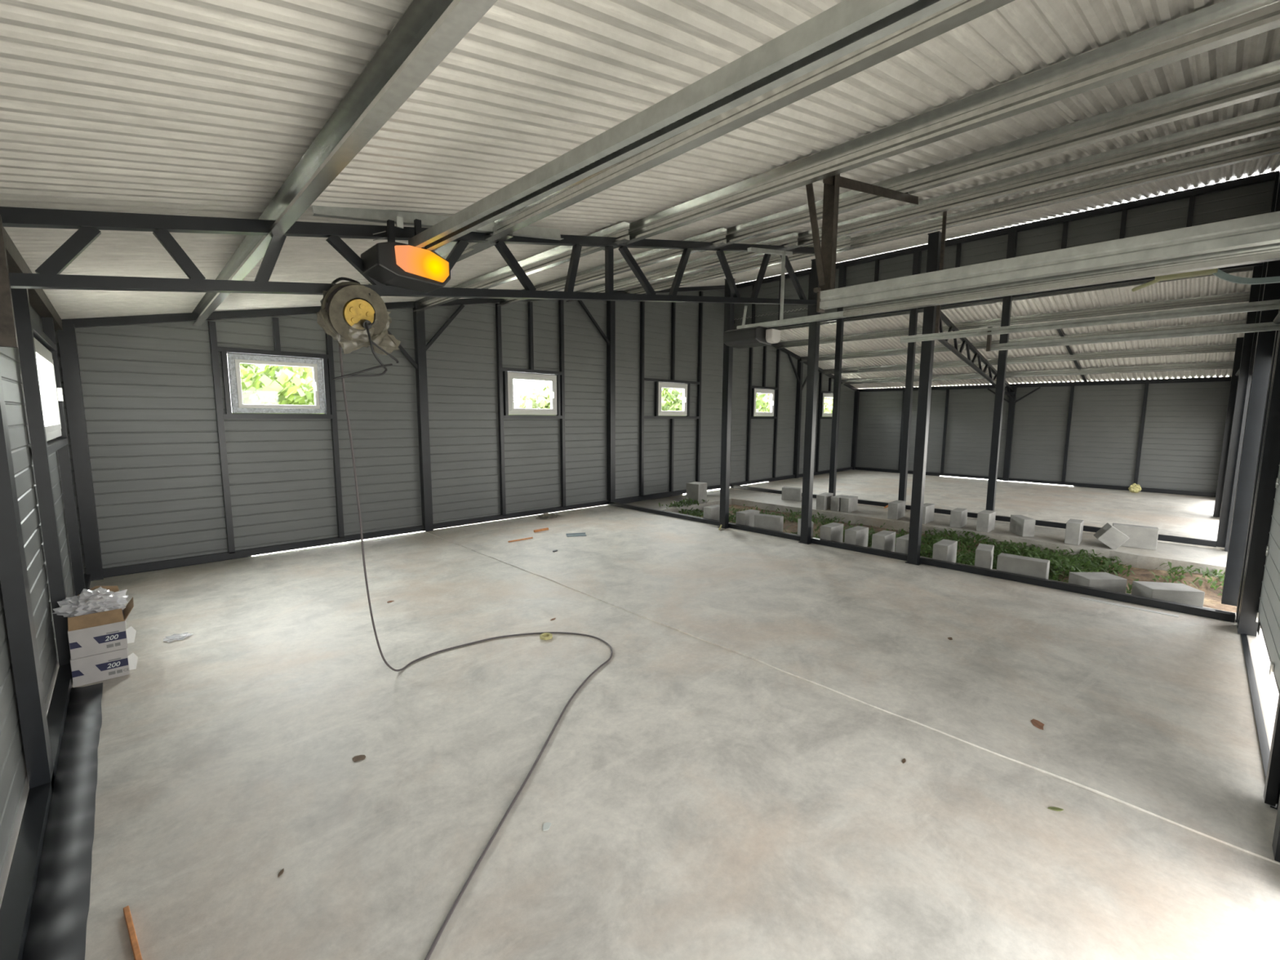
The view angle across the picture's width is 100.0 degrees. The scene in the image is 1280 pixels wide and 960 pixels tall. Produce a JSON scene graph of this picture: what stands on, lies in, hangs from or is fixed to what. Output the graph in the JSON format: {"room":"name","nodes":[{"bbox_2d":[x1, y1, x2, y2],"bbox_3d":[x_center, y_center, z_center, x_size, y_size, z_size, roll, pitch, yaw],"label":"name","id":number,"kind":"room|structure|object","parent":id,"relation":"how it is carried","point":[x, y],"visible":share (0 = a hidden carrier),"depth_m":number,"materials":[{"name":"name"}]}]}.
{"room":"empty warehouse","nodes":[
{"label":"empty warehouse","id":0,"kind":"room"},
{"bbox_2d":[0,214,90,959],"bbox_3d":[-2.653,0.088,2.298,0.131,2.436,7.790,-6,9,-43],"label":"wall","id":1,"kind":"structure","parent":0,"point":[42,566],"depth_m":2.25,"materials":[{"name":"metal"}]},
{"bbox_2d":[33,337,63,441],"bbox_3d":[-4.117,-0.608,3.716,0.105,0.646,1.406,-6,9,-43],"label":"window","id":2,"kind":"structure","parent":1,"relation":"in","point":[52,394],"depth_m":4.13,"materials":[{"name":"white plastic"}]},
{"bbox_2d":[0,205,817,305],"bbox_3d":[-0.192,-1.753,4.225,6.421,1.488,0.132,-6,9,-43],"label":"roof truss","id":3,"kind":"object","parent":1,"relation":"attached to","point":[89,224],"depth_m":2.87,"materials":[{"name":"metal"}]},
{"bbox_2d":[191,0,497,326],"bbox_3d":[-1.944,-1.311,2.810,0.058,0.131,7.610,-6,9,-43],"label":"purlin","id":4,"kind":"object","parent":3,"relation":"attached to","point":[427,31],"visible":0.91,"depth_m":1.69,"materials":[{"name":"metal"}]},
{"bbox_2d":[316,276,400,380],"bbox_3d":[-1.532,-0.825,2.941,0.411,0.579,0.256,-6,9,-43],"label":"cable reel","id":5,"kind":"object","parent":3,"relation":"hanging from","point":[354,315],"visible":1,"depth_m":2.87,"materials":[{"name":"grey plastic"}]},
{"bbox_2d":[360,319,372,328],"bbox_3d":[-1.467,-0.835,2.881,0.047,0.051,0.042,-6,9,-43],"label":"plug","id":6,"kind":"object","parent":5,"relation":"attached to","point":[365,323],"depth_m":2.87,"materials":[{"name":"black plastic"}]},
{"bbox_2d":[338,346,612,959],"bbox_3d":[-1.033,0.286,2.380,1.392,2.062,3.070,1,7,8],"label":"power cable","id":7,"kind":"object","parent":5,"relation":"hanging from","point":[438,935],"visible":0.97,"depth_m":2.99,"materials":[{"name":"grey plastic"}]},
{"bbox_2d":[368,232,512,284],"bbox_3d":[-2.256,-1.808,4.898,0.058,0.131,4.100,-6,9,-43],"label":"purlin","id":8,"kind":"object","parent":3,"relation":"attached to","point":[444,251],"visible":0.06,"depth_m":3.87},
{"bbox_2d":[413,221,629,311],"bbox_3d":[-1.519,-2.086,5.576,0.058,0.131,4.100,-6,9,-43],"label":"purlin","id":9,"kind":"object","parent":3,"relation":"attached to","point":[559,255],"visible":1,"depth_m":5.03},
{"bbox_2d":[497,227,726,306],"bbox_3d":[-0.645,-2.416,6.380,0.058,0.131,4.100,-6,9,-43],"label":"purlin","id":10,"kind":"object","parent":3,"relation":"attached to","point":[652,256],"visible":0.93,"depth_m":5.80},
{"bbox_2d":[360,0,961,293],"bbox_3d":[-0.162,-1.141,1.839,0.406,0.370,3.660,-6,9,-43],"label":"garage door opener","id":11,"kind":"object","parent":3,"relation":"attached to","point":[848,26],"visible":1,"depth_m":1.62,"materials":[{"name":"black plastic"}]},
{"bbox_2d":[394,244,448,282],"bbox_3d":[-1.202,-1.198,2.976,0.290,0.160,0.020,-6,9,-43],"label":"lamp","id":12,"kind":"object","parent":11,"relation":"attached to","point":[416,263],"depth_m":2.96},
{"bbox_2d":[566,231,798,302],"bbox_3d":[0.251,-2.754,7.205,0.058,0.131,4.100,-6,9,-43],"label":"purlin","id":13,"kind":"object","parent":3,"relation":"attached to","point":[790,240],"visible":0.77,"depth_m":6.74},
{"bbox_2d":[467,0,1014,248],"bbox_3d":[0.199,-1.468,2.259,0.058,0.131,3.880,-6,9,-43],"label":"purlin","id":14,"kind":"object","parent":3,"relation":"attached to","point":[963,11],"visible":0.52,"depth_m":2.03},
{"bbox_2d":[604,0,1279,250],"bbox_3d":[1.052,-1.790,3.043,0.058,0.131,3.880,-6,9,-43],"label":"purlin","id":15,"kind":"object","parent":3,"relation":"attached to","point":[1225,22],"visible":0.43,"depth_m":2.42,"materials":[{"name":"metal"}]},
{"bbox_2d":[698,59,1279,252],"bbox_3d":[1.919,-2.117,3.841,0.058,0.131,3.880,-6,9,-43],"label":"purlin","id":16,"kind":"object","parent":3,"relation":"attached to","point":[1263,80],"visible":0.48,"depth_m":3.22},
{"bbox_2d":[805,173,918,290],"bbox_3d":[1.480,-1.635,3.684,1.268,0.832,0.323,-6,9,-43],"label":"bracket","id":17,"kind":"object","parent":16,"relation":"attached to","point":[825,254],"visible":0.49,"depth_m":3.34,"materials":[{"name":"brown metal"}]},
{"bbox_2d":[813,211,1279,317],"bbox_3d":[1.849,-1.019,2.659,0.156,0.176,2.070,-6,9,-43],"label":"steel beam","id":18,"kind":"structure","parent":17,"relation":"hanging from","point":[1253,239],"depth_m":2.45,"materials":[{"name":"grey metal"}]},
{"bbox_2d":[790,105,1279,248],"bbox_3d":[2.844,-2.466,4.692,0.058,0.131,3.880,-6,9,-43],"label":"purlin","id":19,"kind":"object","parent":3,"relation":"attached to","point":[1266,120],"visible":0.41,"depth_m":4.15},
{"bbox_2d":[54,284,859,581],"bbox_3d":[0.623,-1.832,10.594,16.580,4.542,0.116,-6,9,-43],"label":"wall","id":20,"kind":"structure","parent":0,"point":[165,475],"depth_m":7.18,"materials":[{"name":"metal"}]},
{"bbox_2d":[226,353,324,413],"bbox_3d":[-4.118,-1.082,6.131,0.896,0.636,0.105,-6,9,-43],"label":"window","id":21,"kind":"structure","parent":20,"relation":"in","point":[234,360],"depth_m":6.07,"materials":[{"name":"white plastic"}]},
{"bbox_2d":[507,372,557,414],"bbox_3d":[-1.686,-1.345,8.449,0.896,0.636,0.105,-6,9,-43],"label":"window","id":22,"kind":"structure","parent":20,"relation":"in","point":[511,375],"depth_m":8.42,"materials":[{"name":"white plastic"}]},
{"bbox_2d":[657,382,687,415],"bbox_3d":[0.645,-1.598,10.671,0.856,0.636,0.105,-6,9,-43],"label":"window","id":23,"kind":"structure","parent":20,"relation":"in","point":[684,412],"depth_m":10.68,"materials":[{"name":"white plastic"}]},
{"bbox_2d":[627,494,732,514],"bbox_3d":[0.762,0.589,10.353,2.050,0.392,0.970,-6,9,-43],"label":"trim","id":24,"kind":"structure","parent":20,"relation":"attached to","point":[713,500],"depth_m":10.07,"materials":[{"name":"concrete"}]},
{"bbox_2d":[686,481,706,503],"bbox_3d":[1.072,0.237,10.169,0.276,0.368,0.302,6,9,39],"label":"concrete block","id":25,"kind":"object","parent":24,"relation":"on","point":[695,490],"visible":0.83,"depth_m":10.06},
{"bbox_2d":[753,388,774,416],"bbox_3d":[2.961,-1.849,12.879,0.876,0.636,0.105,-6,9,-43],"label":"window","id":26,"kind":"structure","parent":20,"relation":"in","point":[771,393],"depth_m":12.92,"materials":[{"name":"white plastic"}]},
{"bbox_2d":[822,393,833,416],"bbox_3d":[5.321,-2.105,15.128,0.856,0.636,0.105,-6,9,-43],"label":"window","id":27,"kind":"structure","parent":20,"relation":"in","point":[827,395],"depth_m":14.98,"materials":[{"name":"white plastic"}]},
{"bbox_2d":[626,503,1236,622],"bbox_3d":[2.215,0.982,7.115,0.427,0.392,7.690,-6,9,-43],"label":"trim","id":28,"kind":"structure","parent":20,"relation":"attached to","point":[627,504],"depth_m":6.22,"materials":[{"name":"metal"}]},
{"bbox_2d":[703,504,719,520],"bbox_3d":[1.139,0.523,8.259,0.355,0.245,0.145,-6,10,-45],"label":"concrete block","id":29,"kind":"object","parent":28,"relation":"on","point":[712,512],"visible":0.51,"depth_m":8.15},
{"bbox_2d":[735,509,759,526],"bbox_3d":[1.569,0.577,7.829,0.355,0.245,0.160,-6,9,-42],"label":"concrete block","id":30,"kind":"object","parent":28,"relation":"on","point":[746,517],"visible":0.62,"depth_m":7.73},
{"bbox_2d":[754,513,783,532],"bbox_3d":[1.797,0.616,7.511,0.373,0.245,0.145,5,8,33],"label":"concrete block","id":31,"kind":"object","parent":28,"relation":"on","point":[774,522],"visible":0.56,"depth_m":7.44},
{"bbox_2d":[797,518,813,537],"bbox_3d":[2.204,0.658,7.169,0.145,0.245,0.248,1,7,3],"label":"concrete block","id":32,"kind":"object","parent":28,"relation":"on","point":[798,519],"visible":0.24,"depth_m":7.15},
{"bbox_2d":[819,522,843,542],"bbox_3d":[2.451,0.695,6.874,0.355,0.245,0.145,-6,10,-45],"label":"concrete block","id":33,"kind":"object","parent":28,"relation":"on","point":[833,531],"visible":0.76,"depth_m":6.78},
{"bbox_2d":[844,525,868,546],"bbox_3d":[2.683,0.721,6.662,0.355,0.245,0.145,-6,9,-43],"label":"concrete block","id":34,"kind":"object","parent":28,"relation":"on","point":[858,535],"visible":0.76,"depth_m":6.57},
{"bbox_2d":[871,529,895,551],"bbox_3d":[2.904,0.753,6.405,0.145,0.245,0.355,7,9,44],"label":"concrete block","id":35,"kind":"object","parent":28,"relation":"on","point":[884,540],"visible":0.76,"depth_m":6.31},
{"bbox_2d":[895,533,909,554],"bbox_3d":[3.102,0.776,6.215,0.355,0.245,0.145,-6,9,-42],"label":"concrete block","id":36,"kind":"object","parent":28,"relation":"on","point":[902,542],"visible":0.37,"depth_m":6.10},
{"bbox_2d":[932,538,957,562],"bbox_3d":[3.368,0.810,5.939,0.355,0.245,0.145,-6,10,-45],"label":"concrete block","id":37,"kind":"object","parent":28,"relation":"on","point":[944,549],"visible":0.76,"depth_m":5.84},
{"bbox_2d":[974,543,994,568],"bbox_3d":[3.635,0.837,5.677,0.138,0.257,0.355,5,8,37],"label":"concrete block","id":38,"kind":"object","parent":28,"relation":"on","point":[984,557],"visible":0.76,"depth_m":5.55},
{"bbox_2d":[996,552,1049,579],"bbox_3d":[3.814,0.888,5.360,0.145,0.233,0.408,-6,10,-45],"label":"concrete block","id":39,"kind":"object","parent":28,"relation":"on","point":[1011,563],"visible":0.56,"depth_m":5.30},
{"bbox_2d":[1068,572,1127,593],"bbox_3d":[4.295,0.970,5.054,0.355,0.147,0.232,0,7,-1],"label":"concrete block","id":40,"kind":"object","parent":28,"relation":"on","point":[1103,580],"visible":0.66,"depth_m":4.95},
{"bbox_2d":[1131,581,1204,607],"bbox_3d":[4.649,1.008,4.745,0.390,0.147,0.246,2,7,11],"label":"concrete block","id":41,"kind":"object","parent":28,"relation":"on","point":[1183,593],"visible":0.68,"depth_m":4.65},
{"bbox_2d":[706,488,1227,577],"bbox_3d":[4.215,0.764,9.021,1.204,0.394,7.690,-6,9,-43],"label":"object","id":42,"kind":"structure","parent":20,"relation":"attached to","point":[1184,556],"depth_m":7.44,"materials":[{"name":"concrete"}]},
{"bbox_2d":[781,486,801,501],"bbox_3d":[2.952,0.271,10.455,0.355,0.245,0.145,4,8,29],"label":"concrete block","id":43,"kind":"object","parent":42,"relation":"on","point":[794,494],"visible":1,"depth_m":10.39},
{"bbox_2d":[815,492,833,510],"bbox_3d":[3.270,0.377,9.519,0.145,0.260,0.426,6,9,39],"label":"concrete block","id":44,"kind":"object","parent":42,"relation":"on","point":[824,500],"visible":0.89,"depth_m":9.38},
{"bbox_2d":[830,494,848,511],"bbox_3d":[3.486,0.402,9.382,0.355,0.245,0.145,-6,9,-41],"label":"concrete block","id":45,"kind":"object","parent":42,"relation":"on","point":[835,505],"visible":0.73,"depth_m":9.26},
{"bbox_2d":[840,495,857,512],"bbox_3d":[3.611,0.414,9.281,0.355,0.245,0.145,-6,9,-43],"label":"concrete block","id":46,"kind":"object","parent":42,"relation":"on","point":[849,504],"visible":1,"depth_m":9.18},
{"bbox_2d":[887,500,905,519],"bbox_3d":[4.151,0.481,8.693,0.145,0.257,0.390,7,9,43],"label":"concrete block","id":47,"kind":"object","parent":42,"relation":"on","point":[896,508],"visible":1,"depth_m":8.57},
{"bbox_2d":[922,502,934,524],"bbox_3d":[4.426,0.518,8.336,0.390,0.270,0.130,-6,9,-43],"label":"concrete block","id":48,"kind":"object","parent":42,"relation":"on","point":[928,508],"visible":0.71,"depth_m":8.25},
{"bbox_2d":[949,507,967,528],"bbox_3d":[4.774,0.567,8.050,0.145,0.245,0.355,7,9,43],"label":"concrete block","id":49,"kind":"object","parent":42,"relation":"on","point":[958,516],"visible":1,"depth_m":7.94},
{"bbox_2d":[976,510,995,533],"bbox_3d":[4.987,0.592,7.742,0.355,0.270,0.145,-6,9,-43],"label":"concrete block","id":50,"kind":"object","parent":42,"relation":"on","point":[985,518],"visible":1,"depth_m":7.64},
{"bbox_2d":[1008,514,1035,537],"bbox_3d":[5.321,0.636,7.484,0.145,0.245,0.355,1,7,9],"label":"concrete block","id":51,"kind":"object","parent":42,"relation":"on","point":[1020,525],"visible":1,"depth_m":7.36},
{"bbox_2d":[1064,518,1084,545],"bbox_3d":[5.665,0.676,7.011,0.145,0.282,0.355,7,9,44],"label":"concrete block","id":52,"kind":"object","parent":42,"relation":"on","point":[1074,527],"visible":1,"depth_m":6.89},
{"bbox_2d":[1093,522,1129,550],"bbox_3d":[5.928,0.711,6.765,0.299,0.300,0.284,4,8,32],"label":"concrete block","id":53,"kind":"object","parent":42,"relation":"on","point":[1113,538],"visible":1,"depth_m":6.66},
{"bbox_2d":[1112,523,1159,550],"bbox_3d":[6.242,0.711,6.791,0.426,0.270,0.145,6,9,40],"label":"concrete block","id":54,"kind":"object","parent":42,"relation":"on","point":[1144,537],"visible":0.76,"depth_m":6.71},
{"bbox_2d":[0,0,1279,389],"bbox_3d":[3.257,-2.766,7.688,16.751,2.082,7.953,-6,9,-43],"label":"ceiling","id":55,"kind":"structure","parent":0,"point":[190,108],"depth_m":2.20,"materials":[{"name":"metal"}]},
{"bbox_2d":[623,235,850,293],"bbox_3d":[1.133,-3.087,8.016,0.058,0.131,4.100,-6,9,-43],"label":"purlin","id":56,"kind":"object","parent":55,"relation":"attached to","point":[843,242],"visible":0.74,"depth_m":7.81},
{"bbox_2d":[836,134,1279,253],"bbox_3d":[3.819,-2.834,5.589,0.058,0.131,3.880,-6,9,-43],"label":"purlin","id":57,"kind":"object","parent":55,"relation":"attached to","point":[1268,146],"visible":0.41,"depth_m":5.12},
{"bbox_2d":[1056,328,1087,382],"bbox_3d":[8.860,-2.490,10.979,3.884,0.796,0.050,-6,9,-43],"label":"roof strip","id":58,"kind":"object","parent":55,"relation":"attached to","point":[1060,331],"visible":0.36,"depth_m":10.73,"materials":[{"name":"paint"}]},
{"bbox_2d":[900,211,1279,351],"bbox_3d":[3.632,-1.872,4.627,0.103,1.421,2.570,-6,9,-43],"label":"door track","id":59,"kind":"object","parent":55,"relation":"hanging from","point":[1274,304],"visible":0.92,"depth_m":4.41,"materials":[{"name":"grey metal"}]},
{"bbox_2d":[71,504,1279,959],"bbox_3d":[-0.331,1.150,4.675,6.688,0.208,7.690,-6,9,-43],"label":"floor","id":60,"kind":"structure","parent":0,"point":[700,799],"depth_m":2.51,"materials":[{"name":"concrete"}]},
{"bbox_2d":[22,682,102,959],"bbox_3d":[-2.032,1.358,1.904,0.135,0.031,3.500,-6,9,-43],"label":"roll","id":61,"kind":"object","parent":60,"relation":"on","point":[59,914],"visible":1,"depth_m":1.99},
{"bbox_2d":[70,647,137,687],"bbox_3d":[-3.322,1.111,3.347,0.285,0.169,0.303,-6,9,-43],"label":"carton","id":62,"kind":"object","parent":60,"relation":"on","point":[93,668],"visible":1,"depth_m":3.23,"materials":[{"name":"white"}]},
{"bbox_2d":[67,586,136,659],"bbox_3d":[-3.323,0.855,3.326,0.286,0.340,0.340,-6,9,-43],"label":"carton","id":63,"kind":"object","parent":62,"relation":"on","point":[94,633],"visible":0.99,"depth_m":3.21,"materials":[{"name":"cardboard"}]},
{"bbox_2d":[52,586,128,617],"bbox_3d":[-3.367,0.766,3.297,0.337,0.192,0.354,-6,9,-43],"label":"plastic bag","id":64,"kind":"object","parent":63,"relation":"in","point":[100,599],"visible":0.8,"depth_m":3.23,"materials":[{"name":"white"}]},
{"bbox_2d":[123,905,142,959],"bbox_3d":[-1.557,1.395,1.649,0.271,0.016,0.014,6,9,40],"label":"wood strip","id":65,"kind":"object","parent":60,"relation":"on","point":[131,928],"visible":1,"depth_m":1.64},
{"bbox_2d":[163,631,193,642],"bbox_3d":[-3.309,1.119,3.851,0.167,0.028,0.144,-6,9,-43],"label":"plastic film","id":66,"kind":"object","parent":60,"relation":"on","point":[182,636],"visible":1,"depth_m":3.83,"materials":[{"name":"white"}]},
{"bbox_2d":[351,755,365,761],"bbox_3d":[-1.317,1.302,2.519,0.055,0.003,0.042,-4,8,-34],"label":"dry leaf","id":67,"kind":"object","parent":60,"relation":"on","point":[355,758],"visible":1,"depth_m":2.52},
{"bbox_2d":[533,527,548,532],"bbox_3d":[-1.360,0.688,7.393,0.208,0.045,0.030,-4,8,-30],"label":"scrap","id":68,"kind":"object","parent":60,"relation":"on","point":[546,528],"visible":1,"depth_m":7.38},
{"bbox_2d":[539,632,552,639],"bbox_3d":[-0.680,1.134,3.895,0.090,0.018,0.090,-6,9,-43],"label":"tape roll","id":69,"kind":"object","parent":60,"relation":"on","point":[542,637],"visible":1,"depth_m":3.88,"materials":[{"name":"yellow plastic"}]},
{"bbox_2d":[542,822,551,831],"bbox_3d":[-0.364,1.356,2.104,0.031,0.003,0.039,0,7,-1],"label":"paper scrap","id":70,"kind":"object","parent":60,"relation":"on","point":[546,826],"visible":1,"depth_m":2.10,"materials":[{"name":"grey"}]},
{"bbox_2d":[535,512,561,519],"bbox_3d":[-1.438,0.556,8.450,0.428,0.069,0.235,-6,9,-43],"label":"plastic film","id":71,"kind":"object","parent":60,"relation":"on","point":[544,516],"visible":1,"depth_m":8.39,"materials":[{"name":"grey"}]},
{"bbox_2d":[565,532,586,537],"bbox_3d":[-0.852,0.731,7.184,0.260,0.025,0.100,-2,7,-15],"label":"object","id":72,"kind":"object","parent":60,"relation":"on","point":[568,535],"visible":1,"depth_m":7.18,"materials":[{"name":"grey"}]},
{"bbox_2d":[717,278,735,528],"bbox_3d":[1.227,-1.034,7.565,0.120,3.461,0.140,-6,9,-43],"label":"steel post","id":73,"kind":"object","parent":60,"relation":"on","point":[728,308],"visible":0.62,"depth_m":7.54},
{"bbox_2d":[798,258,820,544],"bbox_3d":[2.120,-0.920,6.641,0.120,3.461,0.140,-6,9,-43],"label":"steel post","id":74,"kind":"object","parent":60,"relation":"on","point":[814,326],"visible":0.74,"depth_m":6.62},
{"bbox_2d":[608,501,1235,622],"bbox_3d":[2.086,0.754,6.962,0.070,0.062,7.570,-6,9,-43],"label":"beam","id":75,"kind":"structure","parent":60,"relation":"on","point":[1140,600],"depth_m":5.39,"materials":[{"name":"metal"}]},
{"bbox_2d":[905,231,942,564],"bbox_3d":[3.020,-0.804,5.710,0.120,3.461,0.140,-6,9,-43],"label":"steel post","id":76,"kind":"object","parent":60,"relation":"on","point":[934,238],"visible":0.91,"depth_m":5.69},
{"bbox_2d":[1031,719,1044,729],"bbox_3d":[2.078,1.276,2.811,0.059,0.001,0.093,6,9,40],"label":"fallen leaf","id":77,"kind":"object","parent":60,"relation":"on","point":[1035,722],"visible":1,"depth_m":2.81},
{"bbox_2d":[1048,806,1063,811],"bbox_3d":[1.711,1.354,2.212,0.060,0.003,0.022,1,7,8],"label":"fallen leaf","id":78,"kind":"object","parent":60,"relation":"on","point":[1054,808],"visible":1,"depth_m":2.21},
{"bbox_2d":[1080,596,1178,617],"bbox_3d":[4.143,1.077,4.571,0.040,0.006,0.620,-6,9,-43],"label":"metal strip","id":79,"kind":"object","parent":60,"relation":"on","point":[1082,597],"visible":1,"depth_m":4.55,"materials":[{"name":"white metal"}]},
{"bbox_2d":[729,469,1224,549],"bbox_3d":[6.927,0.368,11.594,6.350,0.200,7.690,-6,9,-43],"label":"floor","id":80,"kind":"structure","parent":0,"point":[1174,514],"depth_m":10.58,"materials":[{"name":"concrete"}]},
{"bbox_2d":[828,266,846,496],"bbox_3d":[3.702,-1.746,10.092,0.160,4.340,0.140,-6,9,-43],"label":"post","id":81,"kind":"object","parent":80,"relation":"on","point":[842,270],"visible":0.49,"depth_m":10.07,"materials":[{"name":"metal"}]},
{"bbox_2d":[897,250,921,510],"bbox_3d":[4.595,-1.631,9.168,0.160,4.340,0.140,-6,9,-43],"label":"post","id":82,"kind":"object","parent":80,"relation":"on","point":[917,255],"visible":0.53,"depth_m":9.16,"materials":[{"name":"metal"}]},
{"bbox_2d":[730,484,1217,546],"bbox_3d":[4.667,0.475,9.457,0.070,0.070,7.500,-6,9,-43],"label":"beam","id":83,"kind":"structure","parent":80,"relation":"on","point":[1045,523],"depth_m":8.04,"materials":[{"name":"paint"}]},
{"bbox_2d":[985,231,1017,511],"bbox_3d":[5.516,-1.514,8.216,0.160,4.340,0.140,-6,9,-43],"label":"post","id":84,"kind":"object","parent":80,"relation":"on","point":[1012,236],"visible":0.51,"depth_m":8.21,"materials":[{"name":"metal"}]},
{"bbox_2d":[1128,483,1141,493],"bbox_3d":[10.727,0.171,11.656,0.203,0.213,0.158,2,7,16],"label":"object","id":85,"kind":"object","parent":80,"relation":"on","point":[1135,488],"visible":1,"depth_m":11.62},
{"bbox_2d":[733,169,1279,329],"bbox_3d":[4.701,-3.377,8.972,0.096,1.034,7.780,-6,9,-43],"label":"wall","id":86,"kind":"structure","parent":0,"point":[1250,196],"depth_m":7.67,"materials":[{"name":"metal"}]},
{"bbox_2d":[854,376,1231,497],"bbox_3d":[9.227,-1.143,13.630,0.106,2.543,7.790,-6,9,-43],"label":"wall","id":87,"kind":"structure","parent":0,"point":[1166,436],"depth_m":12.69,"materials":[{"name":"metal"}]},
{"bbox_2d":[937,310,1014,398],"bbox_3d":[7.050,-2.511,11.181,6.162,1.464,0.060,-6,9,-43],"label":"roof truss","id":88,"kind":"object","parent":87,"relation":"attached to","point":[969,345],"visible":0.76,"depth_m":10.71,"materials":[{"name":"metal"}]},
{"bbox_2d":[774,291,1249,348],"bbox_3d":[5.882,-2.890,10.180,0.058,0.131,7.610,-6,9,-43],"label":"purlin","id":89,"kind":"object","parent":88,"relation":"attached to","point":[1238,297],"visible":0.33,"depth_m":8.90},
{"bbox_2d":[776,266,1253,330],"bbox_3d":[5.089,-3.022,9.397,0.058,0.131,7.610,-6,9,-43],"label":"purlin","id":90,"kind":"object","parent":88,"relation":"attached to","point":[1250,268],"visible":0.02,"depth_m":8.33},
{"bbox_2d":[800,320,1246,362],"bbox_3d":[6.746,-2.745,11.034,0.058,0.131,7.610,-6,9,-43],"label":"purlin","id":91,"kind":"object","parent":88,"relation":"attached to","point":[977,345],"visible":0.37,"depth_m":10.32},
{"bbox_2d":[822,343,1235,374],"bbox_3d":[7.611,-2.601,11.887,0.058,0.131,7.610,-6,9,-43],"label":"purlin","id":92,"kind":"object","parent":88,"relation":"attached to","point":[1228,347],"visible":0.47,"depth_m":10.75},
{"bbox_2d":[840,361,1233,384],"bbox_3d":[8.404,-2.468,12.670,0.058,0.131,7.610,-6,9,-43],"label":"purlin","id":93,"kind":"object","parent":88,"relation":"attached to","point":[1220,365],"visible":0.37,"depth_m":11.62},
{"bbox_2d":[1213,172,1279,862],"bbox_3d":[5.923,-1.197,5.106,16.580,4.454,0.176,-6,9,-43],"label":"wall","id":94,"kind":"structure","parent":0,"point":[1255,353],"depth_m":4.60,"materials":[{"name":"metal"}]},
{"bbox_2d":[1219,368,1239,515],"bbox_3d":[8.507,-0.433,7.672,2.388,2.292,0.157,-6,9,-43],"label":"garage door","id":95,"kind":"structure","parent":94,"relation":"in","point":[1237,374],"depth_m":8.41,"materials":[{"name":"paint"}]},
{"bbox_2d":[1237,311,1279,806],"bbox_3d":[3.571,0.102,2.967,2.668,2.292,0.157,-6,9,-43],"label":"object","id":96,"kind":"structure","parent":94,"relation":"in","point":[1268,614],"depth_m":3.79,"materials":[{"name":"paint"}]},
{"bbox_2d":[723,247,1279,348],"bbox_3d":[2.121,-1.599,3.988,0.702,0.854,3.780,-6,9,-43],"label":"garage door opener","id":97,"kind":"object","parent":96,"relation":"attached to","point":[755,335],"visible":0.52,"depth_m":5.03,"materials":[{"name":"black plastic"}]},
{"bbox_2d":[765,328,780,343],"bbox_3d":[1.302,-1.405,5.260,0.154,0.129,0.080,-6,9,-43],"label":"lamp","id":98,"kind":"object","parent":97,"relation":"attached to","point":[772,335],"depth_m":5.22,"materials":[{"name":"grey"}]},
{"bbox_2d":[1240,633,1276,808],"bbox_3d":[3.559,1.248,3.110,2.620,0.006,0.030,-6,9,-43],"label":"trim","id":99,"kind":"structure","parent":94,"relation":"attached to","point":[1262,735],"depth_m":2.96,"materials":[{"name":"paint"}]},
{"bbox_2d":[1248,628,1279,744],"bbox_3d":[2.468,1.514,1.777,6.670,0.198,0.399,-6,9,-43],"label":"trim","id":100,"kind":"structure","parent":94,"relation":"attached to","point":[1268,691],"depth_m":3.31,"materials":[{"name":"concrete"}]},
{"label":"outside","id":101,"kind":"structure","parent":0,"visible":0},
{"bbox_2d":[251,475,1073,556],"bbox_3d":[-14.737,-1.542,26.916,96.000,0.001,60.770,-6,9,-43],"label":"ground","id":102,"kind":"structure","parent":101,"point":[942,476],"depth_m":7.97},
{"bbox_2d":[240,363,315,413],"bbox_3d":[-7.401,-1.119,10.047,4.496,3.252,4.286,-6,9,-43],"label":"window pane","id":103,"kind":"object","parent":102,"relation":"on","point":[263,384],"visible":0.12,"depth_m":9.23,"materials":[{"name":"glass"}]},
{"bbox_2d":[511,381,550,411],"bbox_3d":[-2.377,-1.544,15.835,3.512,2.784,3.460,-6,9,-43],"label":"tree","id":104,"kind":"object","parent":102,"relation":"on","point":[543,393],"visible":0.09,"depth_m":14.93,"materials":[{"name":"green plant"}]},
{"bbox_2d":[661,387,682,410],"bbox_3d":[1.017,-2.221,18.705,4.863,3.475,4.887,4,8,29],"label":"tree","id":105,"kind":"object","parent":102,"relation":"on","point":[668,402],"visible":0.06,"depth_m":17.10,"materials":[{"name":"green plant"}]},
{"bbox_2d":[755,393,770,412],"bbox_3d":[4.089,-2.524,21.934,4.918,3.347,4.903,-6,9,-43],"label":"tree","id":106,"kind":"object","parent":102,"relation":"on","point":[762,401],"visible":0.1,"depth_m":20.19,"materials":[{"name":"green plant"}]},
{"bbox_2d":[823,396,832,413],"bbox_3d":[9.219,-3.083,26.417,5.450,3.447,5.186,3,7,21],"label":"tree","id":107,"kind":"object","parent":102,"relation":"on","point":[828,407],"visible":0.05,"depth_m":24.70,"materials":[{"name":"green plant"}]},
{"label":"ground","id":108,"kind":"structure","parent":0,"visible":0},
{"bbox_2d":[683,504,1261,628],"bbox_3d":[3.504,0.870,7.544,2.300,0.142,7.300,-6,9,-43],"label":"soil bed","id":109,"kind":"object","parent":108,"relation":"on","point":[1211,600],"visible":0.1,"depth_m":6.01,"materials":[{"name":"soil"}]},
{"bbox_2d":[658,497,1225,595],"bbox_3d":[3.336,0.764,7.647,2.209,0.305,7.038,-6,9,-43],"label":"weeds","id":110,"kind":"object","parent":109,"relation":"on","point":[1073,563],"visible":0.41,"depth_m":6.60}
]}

